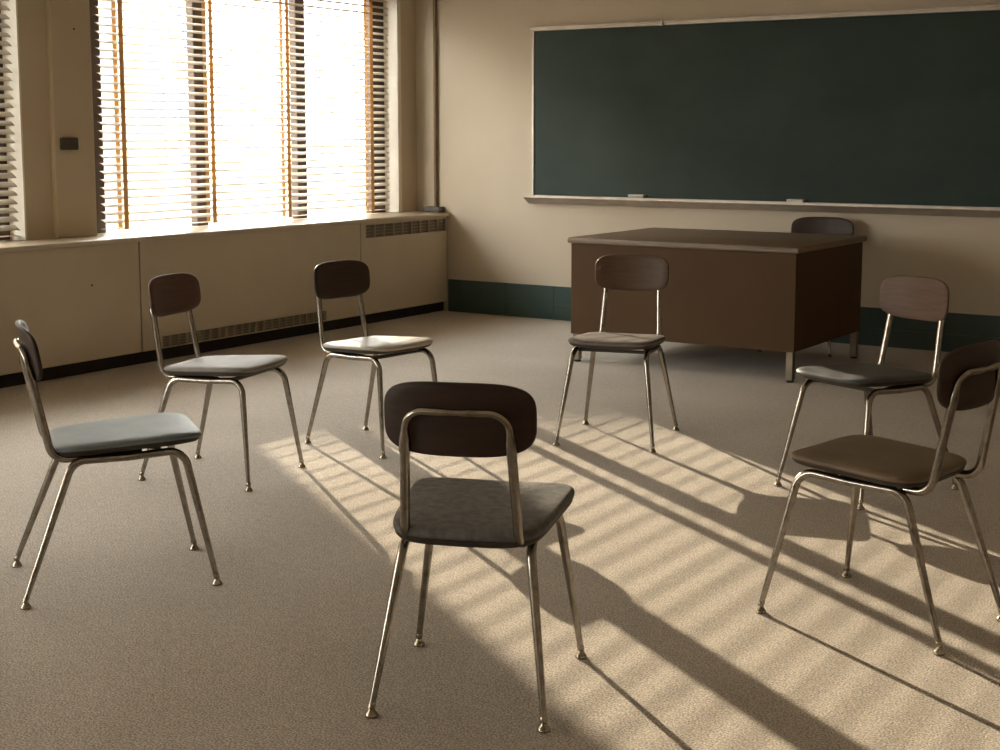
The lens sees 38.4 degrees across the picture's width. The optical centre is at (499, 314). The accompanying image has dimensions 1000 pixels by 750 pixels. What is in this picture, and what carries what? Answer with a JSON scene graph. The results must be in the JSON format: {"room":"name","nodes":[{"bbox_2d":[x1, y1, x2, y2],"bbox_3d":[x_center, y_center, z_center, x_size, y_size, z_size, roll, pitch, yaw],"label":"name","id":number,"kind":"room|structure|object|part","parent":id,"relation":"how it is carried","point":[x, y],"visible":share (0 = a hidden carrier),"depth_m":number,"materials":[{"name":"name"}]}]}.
{"room":"classroom","nodes":[
{"label":"classroom","id":0,"kind":"room"},
{"bbox_2d":[12,0,416,239],"bbox_3d":[-4.451,-0.883,5.352,0.220,3.100,13.599,5,9,33],"label":"wall","id":1,"kind":"structure","parent":0,"point":[31,13],"depth_m":8.04,"materials":[{"name":"beige paint"}]},
{"bbox_2d":[0,0,26,240],"bbox_3d":[-3.533,-1.074,6.708,0.191,1.698,2.995,5,9,33],"label":"window","id":2,"kind":"structure","parent":1,"relation":"in","point":[13,31],"depth_m":7.94,"materials":[{"name":"white paint"}]},
{"bbox_2d":[0,0,19,237],"bbox_3d":[-3.479,-1.093,6.716,0.056,1.636,2.878,5,9,33],"label":"blind","id":3,"kind":"object","parent":2,"relation":"attached to","point":[2,7],"visible":1,"depth_m":7.90,"materials":[{"name":"beige plastic"}]},
{"bbox_3d":[-3.479,-0.288,6.817,0.048,0.005,2.872,5,9,33],"label":"rail","id":4,"kind":"part","parent":3,"relation":"part of","materials":[{"name":"white metal"}]},
{"bbox_2d":[60,138,78,149],"bbox_3d":[-2.442,-0.967,8.146,0.025,0.068,0.120,5,9,33],"label":"wall thermostat","id":5,"kind":"object","parent":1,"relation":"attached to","point":[65,143],"visible":1,"depth_m":8.13,"materials":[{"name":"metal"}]},
{"bbox_3d":[-2.433,-0.966,8.140,0.003,0.044,0.092,5,9,33],"label":"plate","id":6,"kind":"part","parent":5,"relation":"part of","materials":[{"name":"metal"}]},
{"bbox_2d":[45,0,96,237],"bbox_3d":[-2.441,-1.610,8.123,0.035,2.348,0.290,5,9,33],"label":"pillar","id":7,"kind":"structure","parent":1,"relation":"attached to","point":[68,49],"depth_m":8.16,"materials":[{"name":"beige paint"}]},
{"bbox_2d":[0,242,141,374],"bbox_3d":[-3.151,0.070,6.992,0.295,0.644,3.437,5,9,33],"label":"radiator cover","id":8,"kind":"object","parent":1,"relation":"attached to","point":[78,304],"visible":0.97,"depth_m":7.93,"materials":[{"name":"metal"}]},
{"bbox_2d":[0,302,443,387],"bbox_3d":[-4.256,0.632,5.413,0.246,0.078,13.599,5,9,33],"label":"baseboard","id":9,"kind":"structure","parent":1,"relation":"attached to","point":[14,379],"depth_m":8.93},
{"bbox_2d":[0,211,449,252],"bbox_3d":[-4.279,-0.062,5.341,0.432,0.030,13.599,5,9,33],"label":"windowsill","id":10,"kind":"structure","parent":1,"relation":"attached to","point":[6,246],"depth_m":8.91,"materials":[{"name":"beige paint"}]},
{"bbox_2d":[89,0,399,232],"bbox_3d":[-1.643,-1.434,9.575,0.191,1.698,2.948,5,9,33],"label":"window","id":11,"kind":"structure","parent":1,"relation":"in","point":[392,51],"depth_m":10.03,"materials":[{"name":"white paint"}]},
{"bbox_2d":[94,0,389,229],"bbox_3d":[-1.593,-1.451,9.566,0.068,1.636,2.761,5,9,33],"label":"blind","id":12,"kind":"object","parent":11,"relation":"attached to","point":[113,17],"visible":1,"depth_m":9.39,"materials":[{"name":"white plastic"}]},
{"bbox_3d":[-1.598,-0.646,9.671,0.048,0.005,2.755,5,9,33],"label":"rail","id":13,"kind":"part","parent":12,"relation":"part of","materials":[{"name":"white metal"}]},
{"bbox_3d":[-0.981,-1.560,10.447,0.013,1.545,0.013,1,7,11],"label":"lift cord","id":14,"kind":"part","parent":12,"relation":"part of","materials":[{"name":"white fabric"}]},
{"bbox_2d":[138,224,359,351],"bbox_3d":[-1.651,-0.215,9.270,0.291,0.644,2.028,5,9,33],"label":"radiator cover","id":15,"kind":"object","parent":1,"relation":"attached to","point":[255,282],"visible":0.82,"depth_m":9.08,"materials":[{"name":"metal"}]},
{"bbox_2d":[162,311,326,346],"bbox_3d":[-1.597,0.086,9.142,0.019,0.067,1.505,5,9,33],"label":"grille","id":16,"kind":"object","parent":15,"relation":"attached to","point":[250,325],"depth_m":9.07,"materials":[{"name":"metal"}]},
{"bbox_2d":[398,0,401,211],"bbox_3d":[-0.749,-1.597,10.756,0.008,1.668,0.024,5,9,33],"label":"trim","id":17,"kind":"structure","parent":1,"relation":"attached to","point":[399,15],"depth_m":10.76,"materials":[{"name":"white paint"}]},
{"bbox_2d":[360,217,446,314],"bbox_3d":[-0.807,-0.376,10.550,0.291,0.644,1.034,5,9,33],"label":"radiator cover","id":18,"kind":"object","parent":1,"relation":"attached to","point":[406,260],"visible":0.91,"depth_m":10.46,"materials":[{"name":"metal"}]},
{"bbox_2d":[366,219,445,237],"bbox_3d":[-0.683,-0.627,10.461,0.019,0.091,0.969,5,9,33],"label":"grille","id":19,"kind":"object","parent":18,"relation":"attached to","point":[412,228],"depth_m":10.48,"materials":[{"name":"metal"}]},
{"bbox_2d":[0,310,999,749],"bbox_3d":[-0.873,1.006,3.230,9.032,0.120,13.999,5,9,33],"label":"floor","id":20,"kind":"structure","parent":0,"point":[126,640],"depth_m":4.44,"materials":[{"name":"beige carpet"}]},
{"bbox_2d":[12,320,221,609],"bbox_3d":[-1.175,0.407,4.338,0.578,0.793,0.461,-3,8,-21],"label":"chair","id":21,"kind":"object","parent":20,"relation":"on","point":[117,439],"visible":1,"depth_m":4.23,"materials":[{"name":"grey plastic"}]},
{"bbox_3d":[-1.387,0.105,4.215,0.061,0.163,0.343,-3,8,-21],"label":"backrest","id":22,"kind":"part","parent":21,"relation":"part of","materials":[{"name":"brown plastic"}]},
{"bbox_3d":[-1.354,0.572,4.470,0.322,0.395,0.054,-1,7,-11],"label":"leg","id":23,"kind":"part","parent":21,"relation":"part of","materials":[{"name":"silver metal"}]},
{"bbox_3d":[-1.230,0.611,4.159,0.322,0.395,0.054,-4,8,-32],"label":"leg","id":24,"kind":"part","parent":21,"relation":"part of","materials":[{"name":"silver metal"}]},
{"bbox_3d":[-1.265,0.243,4.282,0.340,0.344,0.294,-3,8,-21],"label":"frame","id":25,"kind":"part","parent":21,"relation":"part of","materials":[{"name":"silver metal"}]},
{"bbox_3d":[-1.141,0.358,4.345,0.440,0.042,0.377,-3,8,-21],"label":"seat","id":26,"kind":"part","parent":21,"relation":"part of","materials":[{"name":"grey plastic"}]},
{"bbox_3d":[-0.967,0.593,4.265,0.253,0.401,0.041,-2,7,-12],"label":"leg","id":27,"kind":"part","parent":21,"relation":"part of","materials":[{"name":"silver metal"}]},
{"bbox_3d":[-1.089,0.555,4.571,0.253,0.401,0.041,-4,8,-31],"label":"leg","id":28,"kind":"part","parent":21,"relation":"part of","materials":[{"name":"silver metal"}]},
{"bbox_2d":[138,273,305,491],"bbox_3d":[-1.102,0.243,5.659,0.513,0.788,0.452,3,8,20],"label":"chair","id":29,"kind":"object","parent":20,"relation":"on","point":[175,293],"visible":0.99,"depth_m":5.60,"materials":[{"name":"beige plastic"}]},
{"bbox_3d":[-1.261,0.434,5.567,0.287,0.394,0.050,1,7,11],"label":"leg","id":30,"kind":"part","parent":29,"relation":"part of","materials":[{"name":"silver metal"}]},
{"bbox_3d":[-1.302,-0.077,5.694,0.054,0.160,0.351,3,8,20],"label":"backrest","id":31,"kind":"part","parent":29,"relation":"part of","materials":[{"name":"brown wood"}]},
{"bbox_3d":[-1.186,0.071,5.669,0.324,0.341,0.294,3,8,20],"label":"frame","id":32,"kind":"part","parent":29,"relation":"part of","materials":[{"name":"silver metal"}]},
{"bbox_3d":[-1.147,0.396,5.871,0.287,0.394,0.050,4,8,29],"label":"leg","id":33,"kind":"part","parent":29,"relation":"part of","materials":[{"name":"silver metal"}]},
{"bbox_3d":[-1.080,0.196,5.645,0.411,0.042,0.371,3,8,20],"label":"seat","id":34,"kind":"part","parent":29,"relation":"part of","materials":[{"name":"beige plastic"}]},
{"bbox_3d":[-1.026,0.442,5.476,0.226,0.399,0.053,5,9,34],"label":"leg","id":35,"kind":"part","parent":29,"relation":"part of","materials":[{"name":"silver metal"}]},
{"bbox_3d":[-0.910,0.403,5.787,0.226,0.399,0.053,1,7,6],"label":"leg","id":36,"kind":"part","parent":29,"relation":"part of","materials":[{"name":"silver metal"}]},
{"bbox_2d":[304,260,437,458],"bbox_3d":[-0.547,0.174,6.216,0.497,0.788,0.401,6,9,39],"label":"chair","id":37,"kind":"object","parent":20,"relation":"on","point":[340,278],"visible":0.94,"depth_m":6.21,"materials":[{"name":"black plastic"}]},
{"bbox_3d":[-0.728,0.356,6.184,0.275,0.394,0.038,5,9,35],"label":"leg","id":38,"kind":"part","parent":37,"relation":"part of","materials":[{"name":"silver metal"}]},
{"bbox_3d":[-0.705,-0.152,6.307,0.049,0.165,0.335,6,9,39],"label":"backrest","id":39,"kind":"part","parent":37,"relation":"part of","materials":[{"name":"brown wood"}]},
{"bbox_3d":[-0.613,-0.001,6.249,0.314,0.339,0.294,6,9,39],"label":"frame","id":40,"kind":"part","parent":37,"relation":"part of","materials":[{"name":"silver metal"}]},
{"bbox_3d":[-0.545,0.372,6.028,0.037,0.399,0.212,-7,10,-42],"label":"leg","id":41,"kind":"part","parent":37,"relation":"part of","materials":[{"name":"silver metal"}]},
{"bbox_3d":[-0.527,0.326,6.425,0.275,0.394,0.038,7,10,44],"label":"leg","id":42,"kind":"part","parent":37,"relation":"part of","materials":[{"name":"silver metal"}]},
{"bbox_3d":[-0.535,0.126,6.200,0.398,0.041,0.375,6,9,39],"label":"seat","id":43,"kind":"part","parent":37,"relation":"part of","materials":[{"name":"beige plastic"}]},
{"bbox_3d":[-0.339,0.341,6.275,0.212,0.399,0.037,4,8,32],"label":"leg","id":44,"kind":"part","parent":37,"relation":"part of","materials":[{"name":"silver metal"}]},
{"bbox_2d":[365,381,586,733],"bbox_3d":[-0.051,0.516,3.471,0.463,0.791,0.504,1,7,12],"label":"chair","id":45,"kind":"object","parent":20,"relation":"on","point":[453,419],"visible":1,"depth_m":3.28,"materials":[{"name":"brown plastic"}]},
{"bbox_3d":[-0.233,0.703,3.423,0.051,0.394,0.283,3,8,21],"label":"leg","id":46,"kind":"part","parent":45,"relation":"part of","materials":[{"name":"silver metal"}]},
{"bbox_3d":[-0.186,0.669,3.665,0.057,0.400,0.223,0,7,-4],"label":"leg","id":47,"kind":"part","parent":45,"relation":"part of","materials":[{"name":"silver metal"}]},
{"bbox_3d":[-0.095,0.235,3.226,0.354,0.172,0.050,1,7,12],"label":"backrest","id":48,"kind":"part","parent":45,"relation":"part of","materials":[{"name":"brown plastic"}]},
{"bbox_3d":[-0.069,0.360,3.364,0.294,0.340,0.324,1,7,12],"label":"frame","id":49,"kind":"part","parent":45,"relation":"part of","materials":[{"name":"silver metal"}]},
{"bbox_3d":[-0.046,0.469,3.490,0.415,0.050,0.435,1,7,12],"label":"seat","id":50,"kind":"part","parent":45,"relation":"part of","materials":[{"name":"grey fabric"}]},
{"bbox_3d":[0.087,0.711,3.357,0.051,0.394,0.283,0,7,2],"label":"leg","id":51,"kind":"part","parent":45,"relation":"part of","materials":[{"name":"silver metal"}]},
{"bbox_3d":[0.142,0.677,3.597,0.057,0.400,0.223,4,8,27],"label":"leg","id":52,"kind":"part","parent":45,"relation":"part of","materials":[{"name":"silver metal"}]},
{"bbox_2d":[553,254,678,452],"bbox_3d":[0.528,0.151,6.351,0.458,0.798,0.545,2,8,19],"label":"chair","id":53,"kind":"object","parent":20,"relation":"on","point":[626,272],"visible":1,"depth_m":6.48,"materials":[{"name":"beige plastic"}]},
{"bbox_3d":[0.321,0.340,6.289,0.051,0.400,0.250,4,8,32],"label":"leg","id":54,"kind":"part","parent":53,"relation":"part of","materials":[{"name":"silver metal"}]},
{"bbox_3d":[0.406,0.313,6.527,0.058,0.394,0.267,1,7,6],"label":"leg","id":55,"kind":"part","parent":53,"relation":"part of","materials":[{"name":"silver metal"}]},
{"bbox_3d":[0.521,0.110,6.325,0.381,0.042,0.426,2,8,19],"label":"seat","id":56,"kind":"part","parent":53,"relation":"part of","materials":[{"name":"beige plastic"}]},
{"bbox_3d":[0.561,-0.028,6.428,0.294,0.349,0.336,2,8,19],"label":"frame","id":57,"kind":"part","parent":53,"relation":"part of","materials":[{"name":"silver metal"}]},
{"bbox_3d":[0.603,-0.189,6.532,0.343,0.167,0.051,2,8,19],"label":"backrest","id":58,"kind":"part","parent":53,"relation":"part of","materials":[{"name":"brown wood"}]},
{"bbox_3d":[0.641,0.353,6.182,0.051,0.400,0.250,1,7,6],"label":"leg","id":59,"kind":"part","parent":53,"relation":"part of","materials":[{"name":"silver metal"}]},
{"bbox_3d":[0.719,0.327,6.422,0.058,0.394,0.267,4,8,31],"label":"leg","id":60,"kind":"part","parent":53,"relation":"part of","materials":[{"name":"silver metal"}]},
{"bbox_2d":[567,227,866,382],"bbox_3d":[1.295,-0.094,8.553,1.430,0.738,1.102,5,9,33],"label":"desk","id":61,"kind":"object","parent":20,"relation":"on","point":[790,293],"visible":0.86,"depth_m":8.06,"materials":[{"name":"laminate"}]},
{"bbox_3d":[0.461,0.187,8.532,0.040,0.161,0.040,5,9,33],"label":"leg","id":62,"kind":"part","parent":61,"relation":"part of","materials":[{"name":"metal"}]},
{"bbox_3d":[1.009,-0.106,8.110,1.396,0.536,0.022,5,9,33],"label":"panel","id":63,"kind":"part","parent":61,"relation":"part of","materials":[{"name":"brown wood"}]},
{"bbox_3d":[1.579,0.278,7.806,0.040,0.161,0.040,5,9,33],"label":"leg","id":64,"kind":"part","parent":61,"relation":"part of","materials":[{"name":"metal"}]},
{"bbox_3d":[1.872,-0.114,8.175,0.022,0.536,1.031,5,9,33],"label":"panel","id":65,"kind":"part","parent":61,"relation":"part of","materials":[{"name":"brown wood"}]},
{"bbox_3d":[2.130,0.173,8.643,0.040,0.161,0.040,5,9,33],"label":"leg","id":66,"kind":"part","parent":61,"relation":"part of","materials":[{"name":"metal"}]},
{"bbox_2d":[757,217,853,356],"bbox_3d":[1.936,-0.187,8.981,0.475,0.816,0.556,4,8,30],"label":"chair","id":67,"kind":"object","parent":20,"relation":"on","point":[813,225],"visible":0.23,"depth_m":9.14,"materials":[{"name":"brown plastic"}]},
{"bbox_3d":[2.056,-0.532,9.145,0.406,0.173,0.053,4,8,30],"label":"backrest","id":68,"kind":"part","parent":67,"relation":"part of","materials":[{"name":"brown wood"}]},
{"bbox_3d":[2.010,0.020,8.787,0.054,0.412,0.254,2,7,16],"label":"leg","id":69,"kind":"part","parent":67,"relation":"part of","materials":[{"name":"silver metal"}]},
{"bbox_2d":[774,275,958,509],"bbox_3d":[1.402,0.267,5.437,0.559,0.796,0.449,-5,9,-33],"label":"chair","id":70,"kind":"object","parent":20,"relation":"on","point":[904,296],"visible":0.91,"depth_m":5.43,"materials":[{"name":"plastic"}]},
{"bbox_3d":[1.185,0.436,5.517,0.257,0.400,0.047,-3,8,-22],"label":"leg","id":71,"kind":"part","parent":70,"relation":"part of","materials":[{"name":"silver metal"}]},
{"bbox_3d":[1.380,0.224,5.417,0.460,0.043,0.355,-5,9,-33],"label":"seat","id":72,"kind":"part","parent":70,"relation":"part of","materials":[{"name":"plastic"}]},
{"bbox_3d":[1.415,0.422,5.663,0.295,0.394,0.050,-7,10,-42],"label":"leg","id":73,"kind":"part","parent":70,"relation":"part of","materials":[{"name":"silver metal"}]},
{"bbox_3d":[1.379,0.472,5.230,0.250,0.400,0.073,-5,9,-33],"label":"leg","id":74,"kind":"part","parent":70,"relation":"part of","materials":[{"name":"silver metal"}]},
{"bbox_3d":[1.493,0.092,5.475,0.342,0.346,0.294,-5,9,-33],"label":"frame","id":75,"kind":"part","parent":70,"relation":"part of","materials":[{"name":"silver metal"}]},
{"bbox_3d":[1.604,-0.061,5.530,0.047,0.167,0.331,-5,9,-33],"label":"backrest","id":76,"kind":"part","parent":70,"relation":"part of","materials":[{"name":"brown wood"}]},
{"bbox_3d":[1.595,0.456,5.391,0.295,0.394,0.050,-3,8,-24],"label":"leg","id":77,"kind":"part","parent":70,"relation":"part of","materials":[{"name":"silver metal"}]},
{"bbox_2d":[755,340,999,655],"bbox_3d":[1.082,0.449,3.988,0.550,0.797,0.490,7,10,44],"label":"chair","id":78,"kind":"object","parent":20,"relation":"on","point":[968,377],"visible":1,"depth_m":3.88,"materials":[{"name":"brown plastic"}]},
{"bbox_3d":[0.852,0.628,3.994,0.253,0.400,0.060,4,8,27],"label":"leg","id":79,"kind":"part","parent":78,"relation":"part of","materials":[{"name":"silver metal"}]},
{"bbox_3d":[1.094,0.597,4.239,0.060,0.400,0.253,-4,8,-28],"label":"leg","id":80,"kind":"part","parent":78,"relation":"part of","materials":[{"name":"silver metal"}]},
{"bbox_3d":[1.056,0.401,4.008,0.395,0.041,0.392,7,10,44],"label":"seat","id":81,"kind":"part","parent":78,"relation":"part of","materials":[{"name":"brown plastic"}]},
{"bbox_3d":[1.056,0.654,3.817,0.039,0.394,0.298,-6,9,-41],"label":"leg","id":82,"kind":"part","parent":78,"relation":"part of","materials":[{"name":"silver metal"}]},
{"bbox_3d":[1.155,0.291,3.896,0.344,0.346,0.294,7,10,44],"label":"frame","id":83,"kind":"part","parent":78,"relation":"part of","materials":[{"name":"silver metal"}]},
{"bbox_3d":[1.251,0.159,3.785,0.044,0.173,0.334,7,10,44],"label":"backrest","id":84,"kind":"part","parent":78,"relation":"part of","materials":[{"name":"brown wood"}]},
{"bbox_3d":[1.277,0.626,4.041,0.298,0.394,0.039,6,9,40],"label":"leg","id":85,"kind":"part","parent":78,"relation":"part of","materials":[{"name":"silver metal"}]},
{"bbox_2d":[416,0,999,315],"bbox_3d":[2.925,-1.309,8.745,8.982,3.100,0.200,5,9,33],"label":"wall","id":86,"kind":"structure","parent":0,"point":[494,234],"depth_m":10.42,"materials":[{"name":"beige paint"}]},
{"bbox_2d":[424,0,444,212],"bbox_3d":[-0.497,-1.940,10.755,0.150,2.348,0.078,5,9,33],"label":"conduit pipe","id":87,"kind":"object","parent":86,"relation":"attached to","point":[435,208],"visible":1,"depth_m":10.81,"materials":[{"name":"metal"}]},
{"bbox_2d":[448,279,999,351],"bbox_3d":[3.032,0.132,8.726,8.186,0.245,0.014,5,9,33],"label":"baseboard","id":88,"kind":"structure","parent":86,"relation":"attached to","point":[480,297],"depth_m":9.26,"materials":[{"name":"teal tile"}]},
{"bbox_2d":[523,5,999,217],"bbox_3d":[2.278,-1.262,9.001,4.981,1.265,0.094,5,9,33],"label":"chalkboard","id":89,"kind":"object","parent":86,"relation":"attached to","point":[901,107],"visible":1,"depth_m":9.34,"materials":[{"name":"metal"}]},
{"bbox_3d":[0.240,-1.446,10.363,0.022,1.171,0.024,5,9,33],"label":"frame","id":90,"kind":"part","parent":89,"relation":"part of","materials":[{"name":"metal"}]},
{"bbox_2d":[628,194,645,197],"bbox_3d":[0.947,-0.812,9.937,0.124,0.034,0.044,5,9,33],"label":"eraser","id":91,"kind":"object","parent":89,"relation":"on","point":[629,195],"visible":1,"depth_m":9.92,"materials":[{"name":"grey fabric"}]},
{"bbox_2d":[523,195,999,217],"bbox_3d":[2.278,-0.666,9.075,4.981,0.064,0.094,5,9,33],"label":"chalk tray","id":92,"kind":"object","parent":89,"relation":"on","point":[756,202],"depth_m":9.31,"materials":[{"name":"metal"}]},
{"bbox_3d":[2.293,-1.873,8.947,4.949,0.030,0.038,5,9,33],"label":"map rail","id":93,"kind":"part","parent":89,"relation":"part of","materials":[{"name":"metal"}]},
{"bbox_2d":[786,199,805,202],"bbox_3d":[1.918,-0.730,9.307,0.112,0.029,0.052,5,9,33],"label":"eraser","id":94,"kind":"object","parent":89,"relation":"on","point":[787,200],"visible":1,"depth_m":9.28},
{"bbox_3d":[1.918,-0.740,9.306,0.112,0.009,0.052,5,9,33],"label":"lid","id":95,"kind":"part","parent":94,"relation":"part of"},
{"label":"outside","id":96,"kind":"structure","parent":0,"visible":0},
{"bbox_2d":[167,163,365,226],"bbox_3d":[-69.795,-1.277,45.853,153.198,0.200,320.000,5,9,33],"label":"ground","id":97,"kind":"structure","parent":96,"point":[234,165],"depth_m":109.32,"materials":[{"name":"white"}]},
{"bbox_2d":[98,0,168,230],"bbox_3d":[-25.789,-14.583,61.538,12.000,22.300,19.000,5,9,33],"label":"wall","id":98,"kind":"structure","parent":97,"relation":"on","point":[101,3],"depth_m":65.55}
]}

